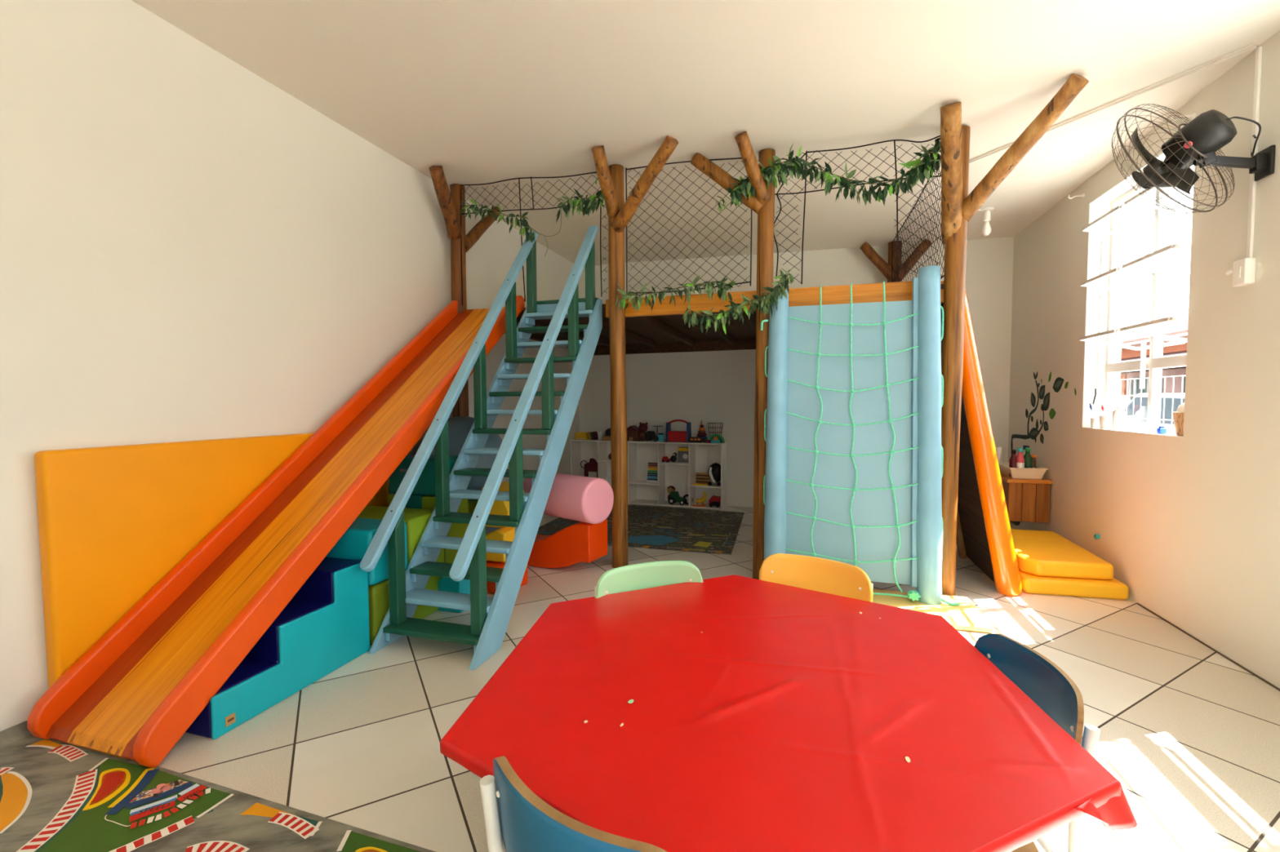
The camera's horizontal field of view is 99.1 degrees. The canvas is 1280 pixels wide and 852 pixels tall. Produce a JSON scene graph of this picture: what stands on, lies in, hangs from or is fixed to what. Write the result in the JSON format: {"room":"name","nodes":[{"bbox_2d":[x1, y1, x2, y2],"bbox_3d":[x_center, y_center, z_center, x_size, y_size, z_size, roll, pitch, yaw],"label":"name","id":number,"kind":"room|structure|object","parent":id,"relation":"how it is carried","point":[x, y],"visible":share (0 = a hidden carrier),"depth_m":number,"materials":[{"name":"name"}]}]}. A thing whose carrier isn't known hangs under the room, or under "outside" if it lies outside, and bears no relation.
{"room":"indoor playroom","nodes":[
{"label":"indoor playroom","id":0,"kind":"room"},
{"bbox_2d":[0,0,579,731],"bbox_3d":[-2.249,-0.447,3.422,0.180,3.320,9.300,1,3,17],"label":"wall","id":1,"kind":"structure","parent":0,"point":[191,249],"depth_m":2.74,"materials":[{"name":"paint"}]},
{"bbox_2d":[131,0,1279,265],"bbox_3d":[0.378,-1.998,2.614,5.690,0.294,9.400,1,3,17],"label":"ceiling","id":2,"kind":"structure","parent":0,"point":[483,91],"depth_m":3.13,"materials":[{"name":"paint"}]},
{"bbox_2d":[977,206,994,235],"bbox_3d":[3.091,-1.878,5.046,0.316,0.252,0.110,1,3,17],"label":"ceiling lamp","id":3,"kind":"object","parent":2,"relation":"hanging from","point":[986,230],"visible":0.96,"depth_m":5.00,"materials":[{"name":"white plastic"}]},
{"bbox_2d":[968,43,1258,164],"bbox_3d":[2.733,-1.915,3.380,0.053,0.042,1.528,-1,3,-23],"label":"cable trunking","id":4,"kind":"object","parent":2,"relation":"attached to","point":[1255,47],"visible":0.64,"depth_m":3.09,"materials":[{"name":"paint"}]},
{"bbox_2d":[157,503,1279,851],"bbox_3d":[0.393,1.283,2.764,5.690,0.100,9.400,1,3,17],"label":"floor","id":5,"kind":"structure","parent":0,"point":[1190,737],"depth_m":2.29,"materials":[{"name":"tile"}]},
{"bbox_2d":[34,432,388,688],"bbox_3d":[-2.188,0.640,3.181,0.075,1.160,1.925,1,3,17],"label":"mat","id":6,"kind":"object","parent":5,"relation":"on","point":[113,522],"visible":0.33,"depth_m":2.48,"materials":[{"name":"yellow plastic"}]},
{"bbox_2d":[0,720,435,851],"bbox_3d":[-1.552,1.286,1.122,2.493,0.060,1.642,1,3,17],"label":"mat","id":7,"kind":"object","parent":5,"relation":"on","point":[55,796],"visible":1,"depth_m":1.80,"materials":[{"name":"multicoloured carpet"}]},
{"bbox_2d":[26,295,524,768],"bbox_3d":[-1.711,0.080,3.423,0.670,2.254,2.918,1,3,17],"label":"slide","id":8,"kind":"object","parent":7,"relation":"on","point":[135,692],"visible":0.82,"depth_m":2.66,"materials":[{"name":"orange paint"}]},
{"bbox_2d":[185,556,369,739],"bbox_3d":[-1.893,0.997,2.673,0.624,0.500,0.830,1,3,17],"label":"steps","id":9,"kind":"structure","parent":5,"relation":"on","point":[324,627],"depth_m":2.60,"materials":[{"name":"teal plastic"}]},
{"bbox_2d":[368,578,389,645],"bbox_3d":[-1.732,1.050,3.244,0.640,0.340,0.280,1,3,17],"label":"foam block","id":10,"kind":"object","parent":5,"relation":"on","point":[378,593],"visible":0.12,"depth_m":3.04,"materials":[{"name":"green plastic"}]},
{"bbox_2d":[325,517,407,585],"bbox_3d":[-1.744,0.721,3.221,0.665,0.310,0.300,1,3,17],"label":"foam block","id":11,"kind":"object","parent":10,"relation":"on","point":[353,544],"visible":0.31,"depth_m":3.03,"materials":[{"name":"teal plastic"}]},
{"bbox_2d":[387,493,405,507],"bbox_3d":[-1.651,0.828,3.893,0.120,0.725,0.270,1,3,17],"label":"foam block","id":12,"kind":"object","parent":5,"relation":"on","point":[390,496],"visible":0.12,"depth_m":3.76,"materials":[{"name":"green plastic"}]},
{"bbox_2d":[388,454,467,495],"bbox_3d":[-1.482,0.337,3.817,0.472,0.250,0.275,1,3,17],"label":"foam block","id":13,"kind":"object","parent":12,"relation":"on","point":[425,484],"visible":0.23,"depth_m":3.69,"materials":[{"name":"teal plastic"}]},
{"bbox_2d":[357,505,444,618],"bbox_3d":[-1.661,0.881,3.554,0.675,0.650,0.330,1,3,17],"label":"foam block","id":14,"kind":"object","parent":5,"relation":"on","point":[416,520],"visible":0.19,"depth_m":3.42,"materials":[{"name":"plastic"}]},
{"bbox_2d":[405,494,424,509],"bbox_3d":[-1.514,0.828,3.863,0.140,0.725,0.250,1,3,17],"label":"foam block","id":15,"kind":"object","parent":5,"relation":"on","point":[415,501],"visible":0.12,"depth_m":3.73,"materials":[{"name":"teal plastic"}]},
{"bbox_2d":[422,495,468,563],"bbox_3d":[-1.349,0.830,3.803,0.190,0.725,0.270,1,3,17],"label":"foam block","id":16,"kind":"object","parent":5,"relation":"on","point":[456,530],"visible":0.1,"depth_m":3.72,"materials":[{"name":"green plastic"}]},
{"bbox_2d":[437,577,470,613],"bbox_3d":[-1.226,1.062,3.610,0.200,0.279,0.170,1,3,17],"label":"foam block","id":17,"kind":"object","parent":5,"relation":"on","point":[445,584],"visible":0.25,"depth_m":3.53,"materials":[{"name":"teal plastic"}]},
{"bbox_2d":[467,499,478,513],"bbox_3d":[-1.351,0.877,4.146,0.150,0.600,0.280,1,3,17],"label":"foam block","id":18,"kind":"object","parent":5,"relation":"on","point":[472,504],"visible":0.02,"depth_m":4.15,"materials":[{"name":"plastic"}]},
{"bbox_2d":[360,225,602,670],"bbox_3d":[-0.892,-0.195,3.692,0.660,2.780,2.027,1,3,17],"label":"staircase","id":19,"kind":"structure","parent":5,"relation":"on","point":[491,616],"depth_m":3.40,"materials":[{"name":"blue paint"}]},
{"bbox_2d":[485,526,500,533],"bbox_3d":[-1.449,0.885,4.604,0.500,0.543,0.340,1,3,17],"label":"foam block","id":20,"kind":"object","parent":5,"relation":"on","point":[488,530],"visible":0.02,"depth_m":4.47,"materials":[{"name":"grey leather"}]},
{"bbox_2d":[416,416,502,499],"bbox_3d":[-1.437,0.270,4.415,0.700,0.700,0.700,1,3,17],"label":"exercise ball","id":21,"kind":"object","parent":20,"relation":"on","point":[459,427],"visible":0.23,"depth_m":4.18,"materials":[{"name":"grey rubber"}]},
{"bbox_2d":[486,560,528,594],"bbox_3d":[-1.076,1.081,4.041,0.400,0.200,0.300,1,3,31],"label":"foam block","id":22,"kind":"object","parent":5,"relation":"on","point":[491,586],"visible":0.1,"depth_m":3.88,"materials":[{"name":"orange plastic"}]},
{"bbox_2d":[485,526,515,562],"bbox_3d":[-1.074,0.855,4.093,0.330,0.227,0.340,1,3,17],"label":"foam block","id":23,"kind":"object","parent":22,"relation":"on","point":[508,534],"visible":0.34,"depth_m":3.91,"materials":[{"name":"yellow plastic"}]},
{"bbox_2d":[481,481,524,528],"bbox_3d":[-1.038,0.581,4.080,0.313,0.286,0.320,1,3,17],"label":"foam block","id":24,"kind":"object","parent":23,"relation":"on","point":[499,508],"visible":0.28,"depth_m":3.91,"materials":[{"name":"yellow plastic"}]},
{"bbox_2d":[527,519,607,568],"bbox_3d":[-0.907,0.950,4.652,1.320,0.405,0.280,1,3,28],"label":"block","id":25,"kind":"object","parent":5,"relation":"on","point":[580,542],"visible":0.49,"depth_m":4.33,"materials":[{"name":"orange plastic"}]},
{"bbox_2d":[523,473,613,524],"bbox_3d":[-0.606,0.573,4.461,0.754,0.356,0.356,2,3,40],"label":"roll","id":26,"kind":"object","parent":25,"relation":"on","point":[588,500],"visible":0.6,"depth_m":4.23,"materials":[{"name":"pink plastic"}]},
{"bbox_2d":[479,755,667,851],"bbox_3d":[-0.010,0.986,1.154,0.510,0.646,0.492,2,3,37],"label":"chair","id":27,"kind":"object","parent":5,"relation":"on","point":[513,813],"visible":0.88,"depth_m":0.99,"materials":[{"name":"blue wood"}]},
{"bbox_2d":[570,440,628,486],"bbox_3d":[-0.509,0.606,7.427,0.830,0.835,0.275,1,3,21],"label":"cube shelf","id":28,"kind":"object","parent":5,"relation":"on","point":[599,451],"visible":0.29,"depth_m":7.53,"materials":[{"name":"wood"}]},
{"bbox_2d":[573,431,589,439],"bbox_3d":[-0.782,0.136,7.490,0.206,0.100,0.146,1,3,21],"label":"toy box","id":29,"kind":"object","parent":28,"relation":"on","point":[580,435],"visible":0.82,"depth_m":7.43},
{"bbox_2d":[580,457,597,478],"bbox_3d":[-0.667,0.585,7.464,0.289,0.288,0.090,1,3,17],"label":"horse","id":30,"kind":"object","parent":28,"relation":"on","point":[592,466],"visible":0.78,"depth_m":7.43},
{"bbox_2d":[591,431,598,439],"bbox_3d":[-0.609,0.132,7.449,0.051,0.110,0.120,1,3,21],"label":"picture book","id":31,"kind":"object","parent":28,"relation":"on","point":[595,436],"visible":0.91,"depth_m":7.42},
{"bbox_2d":[597,431,603,439],"bbox_3d":[-0.538,0.134,7.401,0.071,0.110,0.072,1,3,17],"label":"cup","id":32,"kind":"object","parent":28,"relation":"on","point":[599,433],"visible":0.94,"depth_m":7.37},
{"bbox_2d":[601,428,610,440],"bbox_3d":[-0.409,0.110,7.348,0.188,0.161,0.218,1,3,21],"label":"wooden box","id":33,"kind":"object","parent":28,"relation":"on","point":[603,438],"depth_m":7.30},
{"bbox_2d":[537,505,744,555],"bbox_3d":[0.068,1.081,6.050,2.120,0.007,1.960,1,3,17],"label":"rug","id":34,"kind":"object","parent":5,"relation":"on","point":[685,530],"visible":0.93,"depth_m":5.79,"materials":[{"name":"carpet"}]},
{"bbox_2d":[594,560,702,598],"bbox_3d":[0.111,0.938,2.205,0.506,0.646,0.489,-1,3,-23],"label":"chair","id":35,"kind":"object","parent":5,"relation":"on","point":[637,576],"visible":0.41,"depth_m":2.40,"materials":[{"name":"green wood"}]},
{"bbox_2d":[627,440,726,511],"bbox_3d":[0.474,0.619,7.063,1.250,0.835,0.275,1,3,21],"label":"cube shelf","id":36,"kind":"object","parent":5,"relation":"on","point":[680,475],"visible":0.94,"depth_m":7.13,"materials":[{"name":"wood"}]},
{"bbox_2d":[626,425,639,440],"bbox_3d":[-0.094,0.094,7.243,0.230,0.200,0.160,1,3,21],"label":"house","id":37,"kind":"object","parent":36,"relation":"on","point":[633,431],"visible":0.62,"depth_m":7.17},
{"bbox_2d":[635,422,648,440],"bbox_3d":[0.030,0.072,7.182,0.170,0.248,0.161,1,3,17],"label":"teddy bear","id":38,"kind":"object","parent":36,"relation":"on","point":[643,427],"visible":0.96,"depth_m":7.14},
{"bbox_2d":[645,460,657,483],"bbox_3d":[0.171,0.597,7.136,0.195,0.286,0.024,1,3,21],"label":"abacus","id":39,"kind":"object","parent":36,"relation":"on","point":[652,466],"visible":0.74,"depth_m":7.13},
{"bbox_2d":[645,431,658,441],"bbox_3d":[0.171,0.131,7.113,0.178,0.134,0.126,1,3,21],"label":"toy truck","id":40,"kind":"object","parent":36,"relation":"on","point":[651,435],"visible":0.85,"depth_m":7.08,"materials":[{"name":"black plastic"}]},
{"bbox_2d":[657,433,664,441],"bbox_3d":[0.270,0.148,7.077,0.086,0.105,0.086,1,3,17],"label":"storage jar","id":41,"kind":"object","parent":36,"relation":"on","point":[661,437],"visible":1,"depth_m":7.04,"materials":[{"name":"teal plastic"}]},
{"bbox_2d":[662,456,670,462],"bbox_3d":[0.339,0.430,7.043,0.100,0.070,0.080,1,3,21],"label":"toy car","id":42,"kind":"object","parent":36,"relation":"on","point":[664,459],"visible":1,"depth_m":7.02,"materials":[{"name":"red plastic"}]},
{"bbox_2d":[666,485,675,500],"bbox_3d":[0.413,0.891,7.163,0.118,0.217,0.112,-1,3,-24],"label":"doll","id":43,"kind":"object","parent":36,"relation":"on","point":[670,488],"visible":0.45,"depth_m":7.13},
{"bbox_2d":[670,453,676,462],"bbox_3d":[0.435,0.403,7.013,0.074,0.127,0.096,-3,4,-43],"label":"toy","id":44,"kind":"object","parent":36,"relation":"on","point":[673,458],"visible":1,"depth_m":6.99,"materials":[{"name":"black plastic"}]},
{"bbox_2d":[667,491,687,505],"bbox_3d":[0.485,0.927,7.038,0.219,0.160,0.129,1,3,21],"label":"tractor","id":45,"kind":"object","parent":36,"relation":"on","point":[675,497],"visible":1,"depth_m":7.01,"materials":[{"name":"green plastic"}]},
{"bbox_2d":[665,419,691,442],"bbox_3d":[0.495,0.059,7.004,0.310,0.286,0.140,1,3,21],"label":"toolbox","id":46,"kind":"object","parent":36,"relation":"on","point":[671,436],"visible":0.99,"depth_m":6.96,"materials":[{"name":"plastic"}]},
{"bbox_2d":[677,447,688,462],"bbox_3d":[0.573,0.369,7.052,0.160,0.188,0.054,1,3,21],"label":"game box","id":47,"kind":"object","parent":36,"relation":"on","point":[682,452],"visible":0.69,"depth_m":7.03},
{"bbox_2d":[682,453,688,459],"bbox_3d":[0.583,0.392,7.022,0.068,0.070,0.003,1,3,21],"label":"picture","id":48,"kind":"object","parent":47,"relation":"attached to","point":[685,456],"depth_m":7.02},
{"bbox_2d":[689,436,702,443],"bbox_3d":[0.703,0.174,6.844,0.145,0.070,0.044,1,3,21],"label":"tram","id":49,"kind":"object","parent":36,"relation":"on","point":[692,439],"visible":1,"depth_m":6.83,"materials":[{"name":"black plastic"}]},
{"bbox_2d":[693,472,710,485],"bbox_3d":[0.775,0.668,6.890,0.200,0.152,0.100,1,3,21],"label":"game box","id":50,"kind":"object","parent":36,"relation":"on","point":[701,478],"visible":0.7,"depth_m":6.90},
{"bbox_2d":[696,491,706,505],"bbox_3d":[0.781,0.919,6.911,0.133,0.185,0.060,1,3,21],"label":"giraffe","id":51,"kind":"object","parent":36,"relation":"on","point":[704,498],"visible":0.98,"depth_m":6.89},
{"bbox_2d":[697,420,707,442],"bbox_3d":[0.784,0.065,6.923,0.170,0.280,0.170,1,3,17],"label":"stacking toy","id":52,"kind":"object","parent":36,"relation":"on","point":[701,433],"visible":0.81,"depth_m":6.88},
{"bbox_2d":[707,462,720,486],"bbox_3d":[0.949,0.604,6.849,0.200,0.281,0.190,1,3,17],"label":"plush badger","id":53,"kind":"object","parent":36,"relation":"on","point":[714,469],"visible":0.97,"depth_m":6.79,"materials":[{"name":"black fabric"}]},
{"bbox_2d":[708,495,720,507],"bbox_3d":[0.947,0.946,6.866,0.145,0.134,0.110,1,3,21],"label":"van","id":54,"kind":"object","parent":36,"relation":"on","point":[715,500],"visible":0.88,"depth_m":6.82,"materials":[{"name":"red plastic"}]},
{"bbox_2d":[707,422,723,436],"bbox_3d":[0.955,0.082,6.923,0.204,0.244,0.134,1,3,17],"label":"wire basket","id":55,"kind":"object","parent":36,"relation":"on","point":[713,428],"visible":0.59,"depth_m":6.88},
{"bbox_2d":[708,434,724,443],"bbox_3d":[0.948,0.155,6.792,0.210,0.110,0.058,1,3,21],"label":"toy","id":56,"kind":"object","parent":36,"relation":"on","point":[715,438],"visible":0.98,"depth_m":6.76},
{"bbox_2d":[428,73,1088,595],"bbox_3d":[0.784,-0.516,5.340,4.491,3.261,3.618,1,3,17],"label":"loft","id":57,"kind":"object","parent":5,"relation":"on","point":[628,331],"visible":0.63,"depth_m":4.02,"materials":[{"name":"brown wood"}]},
{"bbox_2d":[458,199,561,257],"bbox_3d":[-1.085,-1.614,4.457,0.943,0.547,0.157,1,3,22],"label":"leaf garland","id":58,"kind":"object","parent":57,"relation":"hanging from","point":[531,237],"visible":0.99,"depth_m":4.46},
{"bbox_2d":[459,171,608,305],"bbox_3d":[-0.903,-1.562,4.544,1.366,1.034,0.010,1,3,17],"label":"safety net","id":59,"kind":"object","parent":57,"relation":"hanging from","point":[531,177],"visible":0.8,"depth_m":4.54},
{"bbox_2d":[555,188,604,222],"bbox_3d":[-0.463,-1.724,4.254,0.458,0.227,0.155,1,3,17],"label":"leaf garland","id":60,"kind":"object","parent":57,"relation":"hanging from","point":[591,203],"visible":0.98,"depth_m":4.26},
{"bbox_2d":[614,275,735,311],"bbox_3d":[0.255,-0.994,4.127,0.944,0.243,0.181,1,3,17],"label":"leaf garland","id":61,"kind":"object","parent":57,"relation":"hanging from","point":[722,291],"visible":1,"depth_m":4.11},
{"bbox_2d":[625,157,751,293],"bbox_3d":[0.358,-1.528,4.168,0.981,0.990,0.010,1,3,17],"label":"safety net","id":62,"kind":"object","parent":57,"relation":"attached to","point":[626,169],"visible":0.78,"depth_m":4.17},
{"bbox_2d":[715,195,726,211],"bbox_3d":[0.596,-1.619,3.989,0.076,0.140,0.063,-2,3,-27],"label":"leaf garland","id":63,"kind":"object","parent":62,"relation":"hanging from","point":[722,200],"visible":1,"depth_m":3.98},
{"bbox_2d":[682,269,794,333],"bbox_3d":[0.694,-0.876,3.905,0.787,0.437,0.146,1,3,23],"label":"leaf garland","id":64,"kind":"object","parent":57,"relation":"hanging from","point":[777,291],"visible":1,"depth_m":3.90},
{"bbox_2d":[726,137,941,208],"bbox_3d":[1.329,-1.707,3.733,1.451,0.468,0.195,1,3,17],"label":"leaf garland","id":65,"kind":"object","parent":57,"relation":"hanging from","point":[927,164],"visible":0.92,"depth_m":3.72},
{"bbox_2d":[773,135,941,284],"bbox_3d":[1.500,-1.493,3.828,1.111,0.940,0.010,1,3,17],"label":"safety net","id":66,"kind":"object","parent":57,"relation":"attached to","point":[777,194],"visible":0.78,"depth_m":3.78,"materials":[{"name":"fabric"}]},
{"bbox_2d":[891,161,944,282],"bbox_3d":[2.444,-1.536,4.891,0.009,0.900,2.429,1,3,17],"label":"safety net","id":67,"kind":"object","parent":57,"relation":"attached to","point":[927,181],"visible":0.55,"depth_m":4.62,"materials":[{"name":"fabric"}]},
{"bbox_2d":[759,553,873,602],"bbox_3d":[0.671,0.931,2.299,0.506,0.646,0.489,2,3,36],"label":"chair","id":68,"kind":"object","parent":5,"relation":"on","point":[806,572],"visible":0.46,"depth_m":2.47,"materials":[{"name":"orange wood"}]},
{"bbox_2d":[760,265,959,605],"bbox_3d":[1.471,0.066,3.742,1.270,2.246,0.305,1,3,17],"label":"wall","id":69,"kind":"structure","parent":5,"relation":"on","point":[853,476],"depth_m":3.77,"materials":[{"name":"fabric"}]},
{"bbox_2d":[872,589,993,633],"bbox_3d":[1.625,1.172,3.565,1.050,0.037,0.530,1,3,17],"label":"mat","id":70,"kind":"object","parent":5,"relation":"on","point":[965,616],"visible":0.49,"depth_m":3.45,"materials":[{"name":"yellow plastic"}]},
{"bbox_2d":[940,288,1022,596],"bbox_3d":[2.545,0.050,4.334,0.548,2.221,1.246,1,3,17],"label":"ramp","id":71,"kind":"object","parent":5,"relation":"on","point":[984,532],"visible":0.59,"depth_m":3.78,"materials":[{"name":"orange paint"}]},
{"bbox_2d":[1011,841,1039,851],"bbox_3d":[0.750,1.132,1.250,0.357,0.344,0.359,1,3,17],"label":"stool","id":72,"kind":"object","parent":5,"relation":"on","point":[1030,847],"visible":0.02,"depth_m":1.24,"materials":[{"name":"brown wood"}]},
{"bbox_2d":[973,633,1100,851],"bbox_3d":[0.933,0.978,1.595,0.489,0.614,0.506,0,3,6],"label":"chair","id":73,"kind":"object","parent":5,"relation":"on","point":[1037,677],"visible":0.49,"depth_m":1.54,"materials":[{"name":"blue wood"}]},
{"bbox_2d":[1018,568,1128,599],"bbox_3d":[3.158,1.098,4.289,0.620,0.108,1.179,1,3,17],"label":"pad","id":74,"kind":"object","parent":5,"relation":"on","point":[1113,588],"visible":0.41,"depth_m":3.75,"materials":[{"name":"leather"}]},
{"bbox_2d":[1010,528,1113,579],"bbox_3d":[3.149,0.984,4.292,0.589,0.115,1.067,1,3,17],"label":"pad","id":75,"kind":"object","parent":74,"relation":"on","point":[1037,553],"visible":0.77,"depth_m":3.93,"materials":[{"name":"leather"}]},
{"bbox_3d":[0.331,1.010,1.687,1.585,0.547,1.690,1,3,17],"label":"table","id":76,"kind":"object","parent":5,"relation":"on","visible":0},
{"bbox_2d":[440,574,1137,851],"bbox_3d":[0.353,0.777,1.669,1.659,0.105,1.724,1,3,17],"label":"tablecloth","id":77,"kind":"object","parent":76,"relation":"on","point":[728,713],"visible":0.99,"depth_m":1.33,"materials":[{"name":"red plastic"}]},
{"bbox_2d":[577,236,1013,507],"bbox_3d":[1.599,-0.623,6.911,5.216,3.320,0.200,1,3,21],"label":"wall","id":78,"kind":"structure","parent":0,"point":[706,386],"depth_m":6.96,"materials":[{"name":"paint"}]},
{"bbox_2d":[1008,520,1020,525],"bbox_3d":[3.744,0.893,5.613,0.047,0.110,0.853,1,3,17],"label":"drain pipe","id":79,"kind":"object","parent":78,"relation":"attached to","point":[1016,523],"visible":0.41,"depth_m":5.24,"materials":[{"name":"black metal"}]},
{"bbox_2d":[1008,30,1279,688],"bbox_3d":[2.909,-0.396,1.826,0.240,3.320,9.200,1,3,17],"label":"wall","id":80,"kind":"structure","parent":0,"point":[1190,525],"depth_m":3.08,"materials":[{"name":"paint"}]},
{"bbox_2d":[1000,473,1052,523],"bbox_3d":[3.599,0.664,5.223,0.353,0.385,0.640,1,3,17],"label":"vanity cabinet","id":81,"kind":"object","parent":80,"relation":"attached to","point":[1028,500],"visible":0.77,"depth_m":4.94,"materials":[{"name":"orange wood"}]},
{"bbox_2d":[1000,473,1052,484],"bbox_3d":[3.598,0.488,5.215,0.353,0.033,0.640,1,3,17],"label":"countertop","id":82,"kind":"structure","parent":81,"relation":"on","point":[1005,478],"depth_m":4.93,"materials":[{"name":"orange wood"}]},
{"bbox_2d":[998,462,1048,479],"bbox_3d":[3.590,0.421,5.182,0.301,0.100,0.516,1,3,17],"label":"plastic tray","id":83,"kind":"object","parent":82,"relation":"on","point":[1015,473],"visible":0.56,"depth_m":4.97,"materials":[{"name":"plastic"}]},
{"bbox_2d":[995,447,1001,464],"bbox_3d":[3.531,0.329,5.373,0.052,0.245,0.052,1,3,17],"label":"tube","id":84,"kind":"object","parent":83,"relation":"in","point":[998,450],"visible":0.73,"depth_m":5.35,"materials":[{"name":"white plastic"}]},
{"bbox_2d":[1008,449,1017,476],"bbox_3d":[3.450,0.344,5.043,0.062,0.250,0.062,1,3,17],"label":"bottle","id":85,"kind":"object","parent":83,"relation":"in","point":[1012,461],"visible":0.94,"depth_m":5.02,"materials":[{"name":"red plastic"}]},
{"bbox_2d":[1016,448,1024,468],"bbox_3d":[3.501,0.335,5.028,0.071,0.269,0.071,1,3,17],"label":"bottle","id":86,"kind":"object","parent":83,"relation":"in","point":[1020,457],"visible":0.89,"depth_m":5.00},
{"bbox_2d":[1023,447,1032,468],"bbox_3d":[3.576,0.335,5.036,0.079,0.269,0.079,1,3,17],"label":"bottle","id":87,"kind":"object","parent":83,"relation":"in","point":[1028,458],"visible":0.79,"depth_m":5.01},
{"bbox_2d":[1030,454,1036,468],"bbox_3d":[3.663,0.366,5.085,0.048,0.200,0.048,1,3,17],"label":"bottle","id":88,"kind":"object","parent":83,"relation":"in","point":[1033,456],"visible":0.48,"depth_m":5.06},
{"bbox_2d":[1010,371,1075,455],"bbox_3d":[3.779,-0.089,5.164,0.001,0.866,1.436,1,3,17],"label":"wall mural","id":89,"kind":"object","parent":80,"relation":"attached to","point":[1033,434],"visible":0.98,"depth_m":5.13,"materials":[{"name":"green paint"}]},
{"bbox_2d":[1067,193,1084,199],"bbox_3d":[3.507,-1.848,4.390,0.111,0.036,0.036,1,3,17],"label":"rod bracket","id":90,"kind":"object","parent":80,"relation":"attached to","point":[1082,196],"visible":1,"depth_m":4.38,"materials":[{"name":"white plastic"}]},
{"bbox_2d":[1093,533,1100,539],"bbox_3d":[3.442,0.836,4.115,0.030,0.045,0.055,1,3,17],"label":"wall hook","id":91,"kind":"object","parent":80,"relation":"attached to","point":[1096,536],"visible":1,"depth_m":4.09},
{"bbox_2d":[1078,152,1193,438],"bbox_3d":[3.493,-0.840,3.710,0.402,1.770,1.220,1,3,17],"label":"window","id":92,"kind":"structure","parent":80,"relation":"in","point":[1106,228],"depth_m":4.16,"materials":[{"name":"white paint"}]},
{"bbox_2d":[1090,417,1099,427],"bbox_3d":[3.574,-0.024,4.268,0.080,0.075,0.080,1,3,17],"label":"pot","id":93,"kind":"object","parent":92,"relation":"on","point":[1095,422],"visible":0.61,"depth_m":4.25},
{"bbox_2d":[1098,415,1112,428],"bbox_3d":[3.546,-0.031,4.140,0.100,0.100,0.100,1,3,17],"label":"pot","id":94,"kind":"object","parent":92,"relation":"on","point":[1105,421],"visible":0.69,"depth_m":4.11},
{"bbox_2d":[1111,406,1125,429],"bbox_3d":[3.526,-0.060,4.019,0.071,0.170,0.072,1,3,17],"label":"paint bottle","id":95,"kind":"object","parent":92,"relation":"on","point":[1118,415],"visible":1,"depth_m":4.00,"materials":[{"name":"plastic"}]},
{"bbox_2d":[1156,426,1166,434],"bbox_3d":[3.324,0.025,3.477,0.035,0.050,0.035,1,3,17],"label":"box","id":96,"kind":"object","parent":92,"relation":"on","point":[1162,430],"visible":1,"depth_m":3.46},
{"bbox_2d":[1171,402,1184,435],"bbox_3d":[3.313,-0.044,3.274,0.180,0.208,0.180,1,3,17],"label":"wicker basket","id":97,"kind":"object","parent":92,"relation":"on","point":[1178,416],"visible":0.3,"depth_m":3.28,"materials":[{"name":"wicker"}]},
{"bbox_2d":[1170,111,1196,120],"bbox_3d":[3.137,-1.790,3.156,0.111,0.036,0.036,1,3,17],"label":"rod bracket","id":98,"kind":"object","parent":80,"relation":"attached to","point":[1193,115],"visible":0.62,"depth_m":3.15,"materials":[{"name":"white plastic"}]},
{"bbox_2d":[1111,103,1275,213],"bbox_3d":[2.746,-1.381,2.815,0.634,0.621,0.453,0,3,5],"label":"wall fan","id":99,"kind":"object","parent":80,"relation":"attached to","point":[1196,144],"visible":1,"depth_m":2.69,"materials":[{"name":"metal"}]},
{"bbox_2d":[1137,603,1279,691],"bbox_3d":[2.419,1.317,0.674,0.008,0.007,6.160,1,3,17],"label":"trim","id":100,"kind":"structure","parent":80,"relation":"attached to","point":[1141,606],"depth_m":2.94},
{"bbox_2d":[1225,257,1256,286],"bbox_3d":[3.045,-0.775,2.775,0.050,0.128,0.148,1,3,17],"label":"switch box","id":101,"kind":"object","parent":80,"relation":"attached to","point":[1243,271],"visible":1,"depth_m":2.72,"materials":[{"name":"white plastic"}]},
{"bbox_2d":[1246,46,1262,257],"bbox_3d":[3.050,-1.351,2.709,0.014,1.026,0.025,1,3,17],"label":"conduit","id":102,"kind":"object","parent":80,"relation":"attached to","point":[1258,64],"visible":0.75,"depth_m":2.70,"materials":[{"name":"white plastic"}]},
{"bbox_3d":[34.207,1.034,5.471,57.580,0.100,90.000,1,3,17],"label":"street","id":103,"kind":"object","parent":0,"visible":0},
{"bbox_2d":[1119,396,1130,409],"bbox_3d":[11.029,-0.039,13.831,1.740,1.480,4.100,1,3,17],"label":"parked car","id":104,"kind":"object","parent":103,"relation":"on","point":[1123,399],"visible":0.02,"depth_m":12.89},
{"bbox_2d":[1122,393,1185,427],"bbox_3d":[9.538,0.195,8.855,1.740,1.480,4.100,1,3,17],"label":"parked car","id":105,"kind":"object","parent":103,"relation":"on","point":[1177,398],"visible":0.02,"depth_m":9.52,"materials":[{"name":"metal"}]},
{"bbox_2d":[1120,313,1188,400],"bbox_3d":[17.037,-1.561,16.765,6.200,4.200,16.000,1,3,17],"label":"house","id":106,"kind":"object","parent":103,"relation":"on","point":[1171,328],"visible":0.02,"depth_m":15.70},
{"bbox_3d":[6.781,0.665,8.031,0.160,0.640,10.400,1,3,17],"label":"wall","id":107,"kind":"structure","parent":103,"relation":"on","visible":0},
{"bbox_2d":[1120,374,1186,427],"bbox_3d":[6.777,-0.161,7.993,0.012,1.012,10.200,1,3,17],"label":"wire fence","id":108,"kind":"object","parent":107,"relation":"on","point":[1173,376],"visible":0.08,"depth_m":6.95,"materials":[{"name":"metal"}]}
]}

